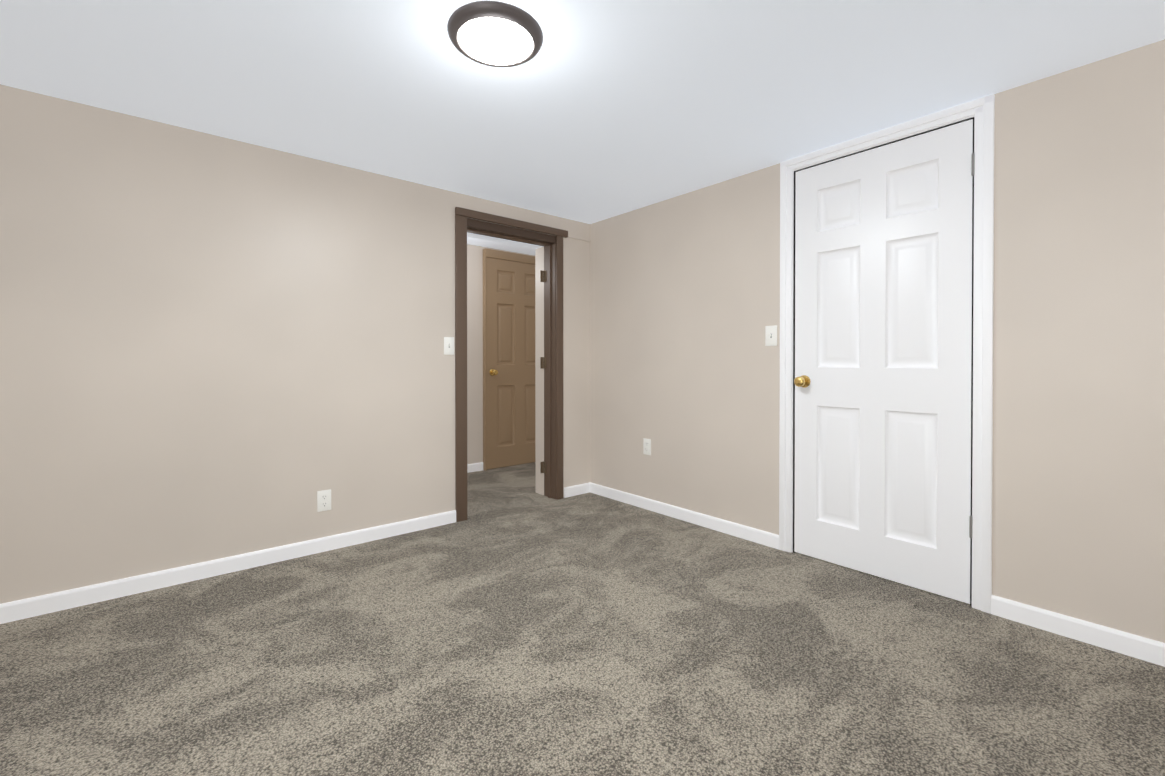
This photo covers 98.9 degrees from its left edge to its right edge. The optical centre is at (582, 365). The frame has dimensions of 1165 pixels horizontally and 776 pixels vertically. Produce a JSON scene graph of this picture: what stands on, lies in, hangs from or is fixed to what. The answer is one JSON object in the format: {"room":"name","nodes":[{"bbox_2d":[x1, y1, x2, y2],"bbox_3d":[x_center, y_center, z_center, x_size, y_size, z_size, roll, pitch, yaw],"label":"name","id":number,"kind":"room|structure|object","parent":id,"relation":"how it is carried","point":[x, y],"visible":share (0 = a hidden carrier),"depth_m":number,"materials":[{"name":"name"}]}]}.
{"room":"empty bedroom","nodes":[
{"label":"empty bedroom","id":0,"kind":"room"},
{"bbox_2d":[0,84,590,603],"bbox_3d":[-1.013,-0.084,3.233,5.200,2.192,0.270,0,1,-40],"label":"wall","id":1,"kind":"structure","parent":0,"point":[214,346],"depth_m":2.41,"materials":[{"name":"beige paint"}]},
{"bbox_2d":[0,510,455,623],"bbox_3d":[-1.817,0.980,2.388,2.610,0.076,0.014,0,1,-40],"label":"baseboard","id":2,"kind":"structure","parent":1,"relation":"attached to","point":[16,610],"depth_m":2.38,"materials":[{"name":"white"}]},
{"bbox_2d":[317,489,330,511],"bbox_3d":[-1.415,0.739,2.731,0.070,0.114,0.007,0,1,-40],"label":"electrical outlet","id":3,"kind":"object","parent":1,"relation":"attached to","point":[323,500],"visible":1,"depth_m":2.73,"materials":[{"name":"white plastic"}]},
{"bbox_2d":[444,337,453,354],"bbox_3d":[-0.852,-0.128,3.192,0.070,0.114,0.019,0,1,-40],"label":"light switch","id":4,"kind":"object","parent":1,"relation":"attached to","point":[448,345],"visible":1,"depth_m":3.19,"materials":[{"name":"white plastic"}]},
{"bbox_2d":[455,207,567,521],"bbox_3d":[-0.517,-0.009,3.574,0.918,2.036,0.180,0,1,-40],"label":"door frame","id":5,"kind":"structure","parent":1,"relation":"attached to","point":[551,365],"depth_m":3.67,"materials":[{"name":"brown paint"}]},
{"bbox_2d":[467,244,534,463],"bbox_3d":[-1.135,-0.095,4.694,3.500,2.192,0.100,0,1,-40],"label":"wall","id":6,"kind":"structure","parent":0,"point":[474,353],"depth_m":4.73,"materials":[{"name":"beige paint"}]},
{"bbox_2d":[467,462,482,472],"bbox_3d":[-1.657,0.967,4.187,1.838,0.076,0.014,0,1,-40],"label":"baseboard","id":7,"kind":"structure","parent":6,"relation":"attached to","point":[473,467],"depth_m":4.72,"materials":[{"name":"white"}]},
{"bbox_2d":[483,248,534,470],"bbox_3d":[-0.637,-0.060,5.016,0.796,2.118,0.052,0,1,-40],"label":"door frame","id":8,"kind":"structure","parent":6,"relation":"attached to","point":[504,255],"depth_m":4.76,"materials":[{"name":"brown paint"}]},
{"bbox_2d":[486,257,535,468],"bbox_3d":[-0.617,-0.023,4.992,0.760,2.028,0.108,0,1,-40],"label":"hall door","id":9,"kind":"structure","parent":6,"relation":"in","point":[510,332],"depth_m":4.94,"materials":[{"name":"brown paint"}]},
{"bbox_2d":[0,462,1164,775],"bbox_3d":[-0.148,1.044,2.218,5.200,0.050,5.170,0,1,-40],"label":"floor","id":10,"kind":"structure","parent":0,"point":[514,624],"depth_m":1.67,"materials":[{"name":"carpet"}]},
{"bbox_2d":[0,0,1164,254],"bbox_3d":[-0.116,-1.144,2.164,5.200,0.057,5.070,0,1,-40],"label":"ceiling","id":11,"kind":"structure","parent":0,"point":[594,110],"depth_m":1.91,"materials":[{"name":"white paint"}]},
{"bbox_2d":[447,1,542,66],"bbox_3d":[-0.290,-1.077,1.671,0.316,0.070,0.316,0,1,-40],"label":"ceiling light","id":12,"kind":"object","parent":11,"relation":"attached to","point":[495,33],"visible":1,"depth_m":1.61,"materials":[{"name":"brown metal"}]},
{"bbox_2d":[590,39,1164,642],"bbox_3d":[1.341,-0.051,2.571,0.140,2.135,3.800,0,1,-40],"label":"wall","id":13,"kind":"structure","parent":0,"point":[684,313],"depth_m":1.97,"materials":[{"name":"beige paint"}]},
{"bbox_2d":[643,438,650,454],"bbox_3d":[0.454,0.570,3.510,0.007,0.114,0.070,0,1,-40],"label":"electrical outlet","id":14,"kind":"object","parent":13,"relation":"attached to","point":[646,446],"visible":1,"depth_m":3.51,"materials":[{"name":"white plastic"}]},
{"bbox_2d":[584,482,778,549],"bbox_3d":[0.573,0.973,3.368,0.014,0.076,1.604,0,1,-40],"label":"baseboard","id":15,"kind":"structure","parent":13,"relation":"attached to","point":[755,535],"depth_m":3.21,"materials":[{"name":"white"}]},
{"bbox_2d":[765,325,776,345],"bbox_3d":[1.052,-0.168,2.788,0.019,0.114,0.070,0,1,-40],"label":"light switch","id":16,"kind":"object","parent":13,"relation":"attached to","point":[770,335],"visible":1,"depth_m":2.79,"materials":[{"name":"white plastic"}]},
{"bbox_2d":[794,119,974,603],"bbox_3d":[1.387,-0.016,2.386,0.107,2.053,0.779,0,1,-40],"label":"door","id":17,"kind":"structure","parent":13,"relation":"in","point":[883,297],"depth_m":2.36,"materials":[{"name":"white wood"}]},
{"bbox_2d":[779,94,994,613],"bbox_3d":[1.440,-0.048,2.441,0.157,2.132,0.920,0,1,-40],"label":"door frame","id":18,"kind":"structure","parent":13,"relation":"attached to","point":[980,112],"depth_m":2.09,"materials":[{"name":"white wood"}]},
{"bbox_2d":[991,595,1164,666],"bbox_3d":[2.055,0.986,1.615,0.014,0.076,1.146,0,1,-40],"label":"baseboard","id":19,"kind":"structure","parent":13,"relation":"attached to","point":[1131,645],"depth_m":1.85,"materials":[{"name":"white"}]}
]}

